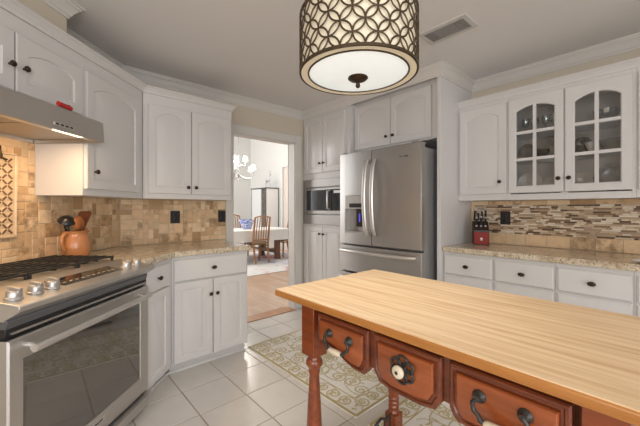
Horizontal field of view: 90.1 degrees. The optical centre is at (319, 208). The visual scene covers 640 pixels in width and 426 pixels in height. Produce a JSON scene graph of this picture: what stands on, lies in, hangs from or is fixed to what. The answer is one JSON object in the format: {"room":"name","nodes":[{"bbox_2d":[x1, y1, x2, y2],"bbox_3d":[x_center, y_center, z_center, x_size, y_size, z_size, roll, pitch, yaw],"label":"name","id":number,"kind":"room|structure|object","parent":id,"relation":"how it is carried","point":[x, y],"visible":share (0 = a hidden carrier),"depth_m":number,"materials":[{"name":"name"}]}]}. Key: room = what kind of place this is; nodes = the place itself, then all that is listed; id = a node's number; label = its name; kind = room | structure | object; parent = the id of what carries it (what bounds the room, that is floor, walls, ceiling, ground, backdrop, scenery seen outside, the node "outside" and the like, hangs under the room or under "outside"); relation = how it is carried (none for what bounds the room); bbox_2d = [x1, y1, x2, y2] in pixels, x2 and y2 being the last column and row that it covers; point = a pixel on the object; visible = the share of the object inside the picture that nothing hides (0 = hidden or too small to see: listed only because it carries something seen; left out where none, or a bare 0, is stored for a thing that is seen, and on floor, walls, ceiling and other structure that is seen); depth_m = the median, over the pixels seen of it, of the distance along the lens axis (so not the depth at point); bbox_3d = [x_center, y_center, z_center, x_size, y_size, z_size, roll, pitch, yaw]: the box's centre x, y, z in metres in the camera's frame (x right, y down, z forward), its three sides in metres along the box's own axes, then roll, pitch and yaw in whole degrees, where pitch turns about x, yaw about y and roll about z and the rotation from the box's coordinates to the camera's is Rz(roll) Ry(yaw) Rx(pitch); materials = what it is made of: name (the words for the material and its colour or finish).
{"room":"kitchen","nodes":[
{"label":"kitchen","id":0,"kind":"room"},
{"bbox_2d":[2,0,66,39],"bbox_3d":[-1.647,-1.086,1.414,0.270,0.232,0.935,0,0,3],"label":"wall","id":1,"kind":"structure","parent":0,"point":[39,7],"depth_m":1.74,"materials":[{"name":"beige paint"}]},
{"bbox_2d":[41,0,84,18],"bbox_3d":[-1.615,-1.158,1.412,0.334,0.088,1.063,0,0,3],"label":"trim","id":2,"kind":"structure","parent":1,"relation":"attached to","point":[66,8],"depth_m":1.83,"materials":[{"name":"white paint"}]},
{"bbox_2d":[67,28,303,120],"bbox_3d":[-1.136,-1.158,3.080,0.497,0.088,2.658,0,0,36],"label":"trim","id":3,"kind":"structure","parent":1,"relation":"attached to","point":[147,77],"depth_m":3.12,"materials":[{"name":"white paint"}]},
{"bbox_2d":[119,80,303,283],"bbox_3d":[-0.822,0.024,3.581,2.940,2.452,0.120,0,0,-42],"label":"wall","id":4,"kind":"structure","parent":0,"point":[244,116],"depth_m":3.72,"materials":[{"name":"beige paint"}]},
{"bbox_2d":[35,48,146,198],"bbox_3d":[-1.549,-0.527,2.304,0.360,0.895,0.719,0,0,3],"label":"upper cabinet","id":5,"kind":"object","parent":4,"relation":"attached to","point":[110,169],"visible":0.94,"depth_m":2.09,"materials":[{"name":"white paint"}]},
{"bbox_2d":[120,199,225,245],"bbox_3d":[-1.343,0.120,3.027,0.955,0.400,0.012,0,0,-42],"label":"backsplash","id":6,"kind":"structure","parent":4,"relation":"attached to","point":[142,221],"depth_m":2.96,"materials":[{"name":"beige tile"}]},
{"bbox_2d":[170,211,179,222],"bbox_3d":[-1.359,0.080,2.999,0.085,0.116,0.010,0,0,-42],"label":"outlet","id":7,"kind":"object","parent":6,"relation":"attached to","point":[174,215],"visible":1,"depth_m":2.99,"materials":[{"name":"black plastic"}]},
{"bbox_2d":[218,211,225,221],"bbox_3d":[-1.015,0.082,3.306,0.078,0.116,0.010,0,0,-42],"label":"outlet","id":8,"kind":"object","parent":6,"relation":"attached to","point":[221,214],"visible":1,"depth_m":3.30,"materials":[{"name":"black plastic"}]},
{"bbox_2d":[137,85,237,200],"bbox_3d":[-1.239,-0.527,2.872,0.904,0.895,0.379,0,0,-42],"label":"upper cabinet","id":9,"kind":"object","parent":4,"relation":"attached to","point":[186,143],"visible":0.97,"depth_m":2.74,"materials":[{"name":"white paint"}]},
{"bbox_2d":[226,123,301,309],"bbox_3d":[-0.656,0.173,3.729,1.005,2.154,0.156,0,0,-42],"label":"door casing","id":10,"kind":"structure","parent":4,"relation":"in","point":[235,128],"depth_m":3.94,"materials":[{"name":"white paint"}]},
{"bbox_2d":[234,136,250,227],"bbox_3d":[-4.981,-0.650,8.890,6.800,3.800,0.100,0,0,-42],"label":"wall","id":11,"kind":"structure","parent":0,"point":[242,188],"depth_m":10.91,"materials":[{"name":"white paint"}]},
{"bbox_2d":[127,308,405,425],"bbox_3d":[0.010,1.260,-0.166,6.486,0.020,6.581,0,0,-42],"label":"floor","id":12,"kind":"structure","parent":0,"point":[243,388],"depth_m":2.12,"materials":[{"name":"beige tile"}]},
{"bbox_2d":[0,255,154,425],"bbox_3d":[-1.380,0.769,1.574,0.724,0.961,0.845,0,0,3],"label":"range","id":13,"kind":"object","parent":12,"relation":"on","point":[74,328],"visible":1,"depth_m":1.47,"materials":[{"name":"silver metal"}]},
{"bbox_2d":[0,259,111,285],"bbox_3d":[-1.511,0.328,1.581,0.458,0.045,0.845,0,0,3],"label":"cooktop","id":14,"kind":"object","parent":13,"relation":"in","point":[53,272],"depth_m":1.57,"materials":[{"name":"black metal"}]},
{"bbox_2d":[145,259,170,389],"bbox_3d":[-1.389,0.805,2.206,0.661,0.889,0.395,0,0,3],"label":"base cabinet","id":15,"kind":"object","parent":12,"relation":"on","point":[158,280],"visible":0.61,"depth_m":2.17,"materials":[{"name":"white paint"}]},
{"bbox_2d":[166,250,246,374],"bbox_3d":[-1.150,0.805,2.730,0.849,0.889,0.708,0,0,-42],"label":"base cabinet","id":16,"kind":"object","parent":12,"relation":"on","point":[209,291],"visible":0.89,"depth_m":2.53,"materials":[{"name":"white paint"}]},
{"bbox_2d":[89,240,250,263],"bbox_3d":[-1.241,0.341,2.485,1.344,0.041,0.935,0,0,-42],"label":"countertop","id":17,"kind":"structure","parent":16,"relation":"on","point":[149,253],"depth_m":2.49,"materials":[{"name":"stone"}]},
{"bbox_2d":[59,228,90,255],"bbox_3d":[-1.584,0.225,2.072,0.156,0.190,0.173,0,0,-35],"label":"pitcher","id":18,"kind":"object","parent":17,"relation":"on","point":[72,242],"visible":0.82,"depth_m":2.02,"materials":[{"name":"ceramic"}]},
{"bbox_2d":[57,215,74,230],"bbox_3d":[-1.591,0.170,2.028,0.087,0.255,0.133,0,0,3],"label":"ladle","id":19,"kind":"object","parent":18,"relation":"in","point":[66,220],"visible":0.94,"depth_m":1.99,"materials":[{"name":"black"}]},
{"bbox_2d":[57,215,74,225],"bbox_3d":[-1.592,0.075,2.009,0.087,0.064,0.095,0,0,3],"label":"bowl","id":20,"kind":"object","parent":19,"relation":"on","point":[66,220],"depth_m":1.98,"materials":[{"name":"black metal"}]},
{"bbox_2d":[73,216,84,230],"bbox_3d":[-1.556,0.173,2.062,0.047,0.248,0.088,0,0,-25],"label":"wooden spoon","id":21,"kind":"object","parent":18,"relation":"in","point":[79,221],"visible":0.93,"depth_m":2.05,"materials":[{"name":"brown wood"}]},
{"bbox_2d":[78,211,91,230],"bbox_3d":[-1.605,0.159,2.130,0.088,0.280,0.120,0,0,3],"label":"spatula","id":22,"kind":"object","parent":18,"relation":"in","point":[85,215],"visible":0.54,"depth_m":2.17,"materials":[{"name":"brown wood"}]},
{"bbox_2d":[248,329,388,417],"bbox_3d":[0.051,1.245,2.621,0.715,0.010,1.306,0,0,-42],"label":"rug","id":23,"kind":"object","parent":12,"relation":"on","point":[352,391],"visible":0.54,"depth_m":2.37,"materials":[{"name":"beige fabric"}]},
{"bbox_2d":[304,104,353,282],"bbox_3d":[0.264,0.025,3.927,0.643,2.451,0.804,0,0,-42],"label":"tall cabinet","id":24,"kind":"object","parent":12,"relation":"on","point":[327,136],"visible":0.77,"depth_m":3.73,"materials":[{"name":"white paint"}]},
{"bbox_2d":[303,177,339,225],"bbox_3d":[0.209,-0.080,3.878,0.526,0.540,0.780,0,0,-42],"label":"microwave","id":25,"kind":"object","parent":24,"relation":"in","point":[321,197],"visible":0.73,"depth_m":3.77,"materials":[{"name":"grey metal"}]},
{"bbox_2d":[303,61,474,119],"bbox_3d":[0.623,-1.158,3.521,0.664,0.088,1.894,0,0,-42],"label":"trim","id":26,"kind":"structure","parent":24,"relation":"attached to","point":[443,69],"depth_m":2.94,"materials":[{"name":"white paint"}]},
{"bbox_2d":[339,140,436,279],"bbox_3d":[0.746,0.344,3.155,0.816,1.812,0.928,0,0,-42],"label":"refrigerator","id":27,"kind":"object","parent":12,"relation":"on","point":[388,195],"visible":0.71,"depth_m":2.79,"materials":[{"name":"grey metal"}]},
{"bbox_2d":[368,398,464,425],"bbox_3d":[0.976,1.245,1.584,0.715,0.010,1.306,0,0,-42],"label":"rug","id":28,"kind":"object","parent":12,"relation":"on","point":[413,414],"visible":0.31,"depth_m":1.91,"materials":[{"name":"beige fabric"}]},
{"bbox_2d":[432,76,470,281],"bbox_3d":[1.203,0.025,2.918,0.600,2.451,0.095,0,0,-42],"label":"end panel","id":29,"kind":"object","parent":12,"relation":"on","point":[453,215],"visible":0.36,"depth_m":2.78,"materials":[{"name":"white paint"}]},
{"bbox_2d":[275,269,639,425],"bbox_3d":[0.478,0.800,1.133,0.704,0.900,1.285,0,0,-42],"label":"kitchen table","id":30,"kind":"object","parent":12,"relation":"on","point":[497,358],"visible":1,"depth_m":0.89,"materials":[{"name":"brown wood"}]},
{"bbox_2d":[444,251,493,290],"bbox_3d":[1.366,0.805,2.736,0.583,0.889,0.395,0,0,-42],"label":"base cabinet","id":31,"kind":"object","parent":12,"relation":"on","point":[472,270],"visible":0.28,"depth_m":2.54,"materials":[{"name":"white paint"}]},
{"bbox_2d":[443,242,639,271],"bbox_3d":[1.787,0.341,2.273,0.563,0.041,1.635,0,0,-42],"label":"countertop","id":32,"kind":"structure","parent":31,"relation":"on","point":[619,261],"depth_m":2.24,"materials":[{"name":"stone"}]},
{"bbox_2d":[472,221,488,244],"bbox_3d":[1.437,0.217,2.861,0.124,0.205,0.140,0,0,20],"label":"knife block","id":33,"kind":"object","parent":32,"relation":"on","point":[480,235],"visible":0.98,"depth_m":2.81,"materials":[{"name":"red"}]},
{"bbox_2d":[494,257,555,301],"bbox_3d":[1.627,0.805,2.443,0.583,0.889,0.387,0,0,-42],"label":"base cabinet","id":34,"kind":"object","parent":12,"relation":"on","point":[534,279],"visible":0.27,"depth_m":2.25,"materials":[{"name":"white paint"}]},
{"bbox_2d":[556,263,633,315],"bbox_3d":[1.881,0.805,2.158,0.583,0.889,0.375,0,0,-42],"label":"base cabinet","id":35,"kind":"object","parent":12,"relation":"on","point":[612,290],"visible":0.27,"depth_m":1.97,"materials":[{"name":"white paint"}]},
{"bbox_2d":[634,271,639,316],"bbox_3d":[2.163,0.805,1.843,0.583,0.889,0.469,0,0,-42],"label":"base cabinet","id":36,"kind":"object","parent":12,"relation":"on","point":[636,274],"visible":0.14,"depth_m":1.85,"materials":[{"name":"white paint"}]},
{"bbox_2d":[247,248,287,315],"bbox_3d":[-2.776,1.265,6.418,6.800,0.030,6.716,0,0,-42],"label":"floor","id":37,"kind":"structure","parent":0,"point":[261,297],"depth_m":4.81,"materials":[{"name":"brown wood"}]},
{"bbox_2d":[251,187,278,248],"bbox_3d":[-1.728,0.310,9.968,0.470,1.880,0.900,0,0,-42],"label":"curio cabinet","id":38,"kind":"object","parent":37,"relation":"on","point":[265,200],"visible":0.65,"depth_m":9.73,"materials":[{"name":"white painted wood"},{"name":"dark wood"},{"name":"glass"}]},
{"bbox_2d":[265,171,270,186],"bbox_3d":[-1.574,-0.895,9.744,0.219,0.533,0.135,0,0,20],"label":"figurine","id":39,"kind":"object","parent":38,"relation":"on","point":[266,180],"visible":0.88,"depth_m":9.72,"materials":[{"name":"white ceramic"}]},
{"bbox_2d":[247,251,287,276],"bbox_3d":[-1.638,1.244,7.470,3.100,0.012,2.870,0,0,-42],"label":"area rug","id":40,"kind":"object","parent":37,"relation":"on","point":[262,267],"visible":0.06,"depth_m":7.06,"materials":[{"name":"fabric"}]},
{"bbox_2d":[234,214,248,255],"bbox_3d":[-2.176,0.695,8.344,0.434,1.083,0.534,0,0,-42],"label":"dining chair","id":41,"kind":"object","parent":40,"relation":"on","point":[234,214],"visible":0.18,"depth_m":8.56,"materials":[{"name":"brown wood"}]},
{"bbox_2d":[244,215,270,263],"bbox_3d":[-1.433,0.695,7.330,0.434,1.083,0.534,0,0,-42],"label":"dining chair","id":42,"kind":"object","parent":40,"relation":"on","point":[261,241],"visible":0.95,"depth_m":7.22,"materials":[{"name":"brown wood"}]},
{"bbox_2d":[260,240,280,258],"bbox_3d":[-1.827,0.872,7.683,2.200,0.732,1.000,0,0,-42],"label":"dining table","id":43,"kind":"object","parent":40,"relation":"on","point":[263,249],"visible":0.32,"depth_m":7.87,"materials":[{"name":"brown wood"}]},
{"bbox_2d":[234,227,287,242],"bbox_3d":[-1.827,0.629,7.683,2.294,0.258,1.092,0,0,-42],"label":"tablecloth","id":44,"kind":"object","parent":43,"relation":"on","point":[241,235],"visible":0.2,"depth_m":7.48,"materials":[{"name":"white fabric"}]},
{"bbox_2d":[238,219,253,228],"bbox_3d":[-1.780,0.382,7.765,0.400,0.235,0.400,0,0,-42],"label":"bowl","id":45,"kind":"object","parent":44,"relation":"on","point":[245,223],"visible":0.95,"depth_m":7.65,"materials":[{"name":"blue ceramic"}]},
{"bbox_2d":[274,222,287,256],"bbox_3d":[-0.871,0.695,8.362,0.534,1.083,0.434,0,0,-42],"label":"dining chair","id":46,"kind":"object","parent":40,"relation":"on","point":[285,240],"visible":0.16,"depth_m":8.10,"materials":[{"name":"brown wood"}]},
{"bbox_2d":[247,307,294,322],"bbox_3d":[-0.660,1.247,3.726,0.809,0.006,0.180,0,0,-42],"label":"threshold","id":47,"kind":"object","parent":37,"relation":"on","point":[271,313],"visible":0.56,"depth_m":3.75,"materials":[{"name":"brown wood"}]},
{"bbox_2d":[251,139,287,244],"bbox_3d":[-0.170,-0.650,8.679,0.100,3.800,6.620,0,0,-42],"label":"wall","id":48,"kind":"structure","parent":0,"point":[267,156],"depth_m":10.14,"materials":[{"name":"white paint"}]},
{"bbox_2d":[284,167,287,249],"bbox_3d":[-0.697,-0.650,9.361,0.100,3.800,2.500,0,0,-42],"label":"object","id":49,"kind":"structure","parent":0,"point":[285,168],"depth_m":9.67,"materials":[{"name":"beige paint"}]},
{"bbox_2d":[67,0,639,110],"bbox_3d":[-0.037,-1.252,-0.033,6.700,0.100,6.800,0,0,-42],"label":"ceiling","id":50,"kind":"structure","parent":0,"point":[247,48],"depth_m":2.23,"materials":[{"name":"white paint"}]},
{"bbox_2d":[299,0,418,94],"bbox_3d":[0.165,-0.863,1.392,0.509,0.677,0.509,0,0,-33],"label":"pendant lamp","id":51,"kind":"object","parent":50,"relation":"hanging from","point":[348,47],"visible":1,"depth_m":1.22,"materials":[{"name":"beige fabric"}]},
{"bbox_2d":[309,51,407,90],"bbox_3d":[0.165,-0.579,1.392,0.428,0.018,0.428,0,0,-42],"label":"diffuser","id":52,"kind":"object","parent":51,"relation":"attached to","point":[333,70],"depth_m":1.34,"materials":[{"name":"white glass"}]},
{"bbox_2d":[419,13,478,44],"bbox_3d":[0.856,-1.197,2.150,0.196,0.010,0.330,0,0,-42],"label":"ceiling vent","id":53,"kind":"object","parent":50,"relation":"in","point":[462,23],"visible":0.96,"depth_m":2.13,"materials":[{"name":"silver metal"}]},
{"bbox_2d":[471,48,639,254],"bbox_3d":[2.421,0.024,2.079,0.100,2.452,6.680,0,0,-42],"label":"wall","id":54,"kind":"structure","parent":0,"point":[634,53],"depth_m":2.55,"materials":[{"name":"beige paint"}]},
{"bbox_2d":[354,79,436,152],"bbox_3d":[0.861,-0.905,3.301,0.581,0.591,0.925,0,0,-42],"label":"upper cabinet","id":55,"kind":"object","parent":54,"relation":"attached to","point":[402,116],"visible":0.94,"depth_m":3.07,"materials":[{"name":"white paint"}]},
{"bbox_2d":[456,90,514,200],"bbox_3d":[1.473,-0.510,2.822,0.321,0.880,0.408,0,0,-42],"label":"upper cabinet","id":56,"kind":"object","parent":54,"relation":"attached to","point":[483,120],"visible":0.95,"depth_m":2.73,"materials":[{"name":"white paint"}]},
{"bbox_2d":[471,198,639,254],"bbox_3d":[1.999,0.125,2.465,0.013,0.390,1.630,0,0,-42],"label":"backsplash","id":57,"kind":"structure","parent":54,"relation":"attached to","point":[601,225],"depth_m":2.52,"materials":[{"name":"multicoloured tile"}]},
{"bbox_2d":[500,212,509,224],"bbox_3d":[1.648,0.085,2.841,0.010,0.116,0.080,0,0,-42],"label":"outlet","id":58,"kind":"object","parent":57,"relation":"attached to","point":[504,216],"visible":1,"depth_m":2.84,"materials":[{"name":"black plastic"}]},
{"bbox_2d":[472,32,639,92],"bbox_3d":[2.942,-1.158,1.371,0.064,0.088,4.530,0,0,-42],"label":"trim","id":59,"kind":"structure","parent":54,"relation":"attached to","point":[630,42],"depth_m":2.52,"materials":[{"name":"white paint"}]},
{"bbox_2d":[506,58,636,199],"bbox_3d":[1.856,-0.509,2.392,0.321,0.881,0.744,0,0,-42],"label":"upper cabinet","id":60,"kind":"object","parent":54,"relation":"attached to","point":[571,100],"visible":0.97,"depth_m":2.32,"materials":[{"name":"white paint"}]},
{"bbox_2d":[518,144,532,157],"bbox_3d":[1.719,-0.468,2.638,0.042,0.134,0.136,0,0,-42],"label":"saucer","id":61,"kind":"object","parent":60,"relation":"on","point":[525,151],"visible":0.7,"depth_m":2.65,"materials":[{"name":"ceramic"}]},
{"bbox_2d":[521,118,529,128],"bbox_3d":[1.679,-0.667,2.610,0.060,0.125,0.060,0,0,-42],"label":"goblet","id":62,"kind":"object","parent":60,"relation":"on","point":[523,125],"visible":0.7,"depth_m":2.61,"materials":[{"name":"clear glass"}]},
{"bbox_2d":[518,173,541,193],"bbox_3d":[1.729,-0.209,2.630,0.047,0.174,0.176,0,0,-42],"label":"plate","id":63,"kind":"object","parent":60,"relation":"in","point":[526,179],"visible":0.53,"depth_m":2.65,"materials":[{"name":"beige ceramic"}]},
{"bbox_2d":[530,117,538,125],"bbox_3d":[1.722,-0.667,2.561,0.060,0.125,0.060,0,0,-42],"label":"goblet","id":64,"kind":"object","parent":60,"relation":"on","point":[531,121],"visible":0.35,"depth_m":2.55,"materials":[{"name":"clear glass"}]},
{"bbox_2d":[532,148,549,155],"bbox_3d":[1.752,-0.429,2.527,0.120,0.070,0.120,0,0,-42],"label":"bowl","id":65,"kind":"object","parent":60,"relation":"on","point":[545,151],"visible":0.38,"depth_m":2.49,"materials":[{"name":"ceramic"}]},
{"bbox_2d":[541,114,549,127],"bbox_3d":[1.772,-0.667,2.505,0.060,0.125,0.060,0,0,-42],"label":"goblet","id":66,"kind":"object","parent":60,"relation":"on","point":[542,117],"visible":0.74,"depth_m":2.50,"materials":[{"name":"clear glass"}]},
{"bbox_2d":[543,175,555,192],"bbox_3d":[1.834,-0.191,2.510,0.042,0.138,0.140,0,0,-42],"label":"plate","id":67,"kind":"object","parent":60,"relation":"in","point":[549,180],"visible":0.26,"depth_m":2.54,"materials":[{"name":"beige ceramic"}]},
{"bbox_2d":[549,146,553,154],"bbox_3d":[1.809,-0.437,2.464,0.070,0.085,0.070,0,0,-42],"label":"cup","id":68,"kind":"object","parent":60,"relation":"on","point":[551,148],"visible":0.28,"depth_m":2.45,"materials":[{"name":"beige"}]},
{"bbox_2d":[517,119,620,139],"bbox_3d":[1.880,-0.595,2.414,0.233,0.018,0.704,0,0,-42],"label":"shelf","id":69,"kind":"object","parent":60,"relation":"attached to","point":[616,124],"depth_m":2.40,"materials":[{"name":"white paint"}]},
{"bbox_2d":[517,151,620,164],"bbox_3d":[1.880,-0.385,2.414,0.233,0.018,0.704,0,0,-42],"label":"shelf","id":70,"kind":"object","parent":60,"relation":"attached to","point":[612,155],"depth_m":2.40,"materials":[{"name":"white paint"}]},
{"bbox_2d":[575,137,591,152],"bbox_3d":[1.952,-0.466,2.377,0.041,0.130,0.132,0,0,-42],"label":"plate","id":71,"kind":"object","parent":60,"relation":"on","point":[580,146],"visible":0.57,"depth_m":2.39,"materials":[{"name":"ceramic"}]},
{"bbox_2d":[575,171,594,191],"bbox_3d":[1.961,-0.199,2.368,0.044,0.154,0.156,0,0,-42],"label":"plate","id":72,"kind":"object","parent":60,"relation":"in","point":[585,176],"visible":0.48,"depth_m":2.38,"materials":[{"name":"beige ceramic"}]},
{"bbox_2d":[585,141,599,150],"bbox_3d":[1.925,-0.432,2.259,0.080,0.075,0.080,0,0,-42],"label":"cup","id":73,"kind":"object","parent":60,"relation":"on","point":[590,146],"visible":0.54,"depth_m":2.24,"materials":[{"name":"beige ceramic"}]},
{"bbox_2d":[592,107,620,118],"bbox_3d":[2.009,-0.647,2.240,0.150,0.085,0.150,0,0,-42],"label":"bowl","id":74,"kind":"object","parent":60,"relation":"on","point":[615,112],"visible":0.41,"depth_m":2.20,"materials":[{"name":"clear glass"}]},
{"bbox_2d":[593,162,620,190],"bbox_3d":[2.066,-0.225,2.256,0.051,0.205,0.208,0,0,-42],"label":"platter","id":75,"kind":"object","parent":60,"relation":"in","point":[609,172],"visible":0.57,"depth_m":2.27,"materials":[{"name":"ceramic"}]},
{"bbox_2d":[599,136,620,148],"bbox_3d":[2.038,-0.437,2.207,0.180,0.085,0.180,0,0,-42],"label":"bowl","id":76,"kind":"object","parent":60,"relation":"on","point":[613,142],"visible":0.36,"depth_m":2.17,"materials":[{"name":"ceramic"}]},
{"bbox_2d":[636,57,639,197],"bbox_3d":[2.370,-0.510,1.816,0.321,0.880,0.800,0,0,-42],"label":"upper cabinet","id":77,"kind":"object","parent":54,"relation":"attached to","point":[637,58],"visible":1,"depth_m":2.03,"materials":[{"name":"white paint"}]},
{"bbox_3d":[-2.331,-2.600,6.671,7.800,0.100,6.740,0,0,-42],"label":"ceiling","id":78,"kind":"structure","parent":0,"visible":0},
{"bbox_2d":[234,137,255,180],"bbox_3d":[-1.951,-1.600,7.611,0.890,1.900,0.872,0,0,-42],"label":"chandelier","id":79,"kind":"object","parent":78,"relation":"hanging from","point":[252,167],"visible":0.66,"depth_m":7.56,"materials":[{"name":"silver metal"}]},
{"bbox_3d":[-1.915,0.024,0.081,3.810,2.452,3.810,0,0,-42],"label":"wall","id":80,"kind":"structure","parent":0,"visible":0},
{"bbox_2d":[0,0,88,114],"bbox_3d":[-1.593,-0.762,1.534,0.360,0.425,0.822,0,0,3],"label":"upper cabinet","id":81,"kind":"object","parent":80,"relation":"attached to","point":[36,65],"visible":0.95,"depth_m":1.63,"materials":[{"name":"white paint"}]},
{"bbox_2d":[0,86,103,142],"bbox_3d":[-1.542,-0.470,1.535,0.460,0.153,0.793,0,0,3],"label":"range hood","id":82,"kind":"object","parent":80,"relation":"attached to","point":[25,118],"visible":1,"depth_m":1.63,"materials":[{"name":"silver metal"}]},
{"bbox_2d":[54,121,73,129],"bbox_3d":[-1.310,-0.423,1.637,0.005,0.016,0.120,0,0,3],"label":"switch plate","id":83,"kind":"object","parent":82,"relation":"attached to","point":[61,125],"depth_m":1.63,"materials":[{"name":"silver metal"}]},
{"bbox_2d":[56,101,72,110],"bbox_3d":[-1.346,-0.541,1.688,0.022,0.029,0.097,0,0,-3],"label":"tool","id":84,"kind":"object","parent":82,"relation":"on","point":[58,103],"visible":1,"depth_m":1.67,"materials":[{"name":"red plastic"}]},
{"bbox_2d":[0,136,119,263],"bbox_3d":[-1.748,-0.104,1.783,0.026,0.848,1.860,0,0,3],"label":"backsplash corner","id":85,"kind":"structure","parent":80,"relation":"attached to","point":[30,228],"depth_m":1.94,"materials":[{"name":"beige tile"}]},
{"bbox_2d":[0,145,7,159],"bbox_3d":[-1.727,-0.301,1.593,0.068,0.082,0.281,0,0,3],"label":"pot filler","id":86,"kind":"object","parent":85,"relation":"attached to","point":[1,153],"visible":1,"depth_m":1.70,"materials":[{"name":"brown metal"}]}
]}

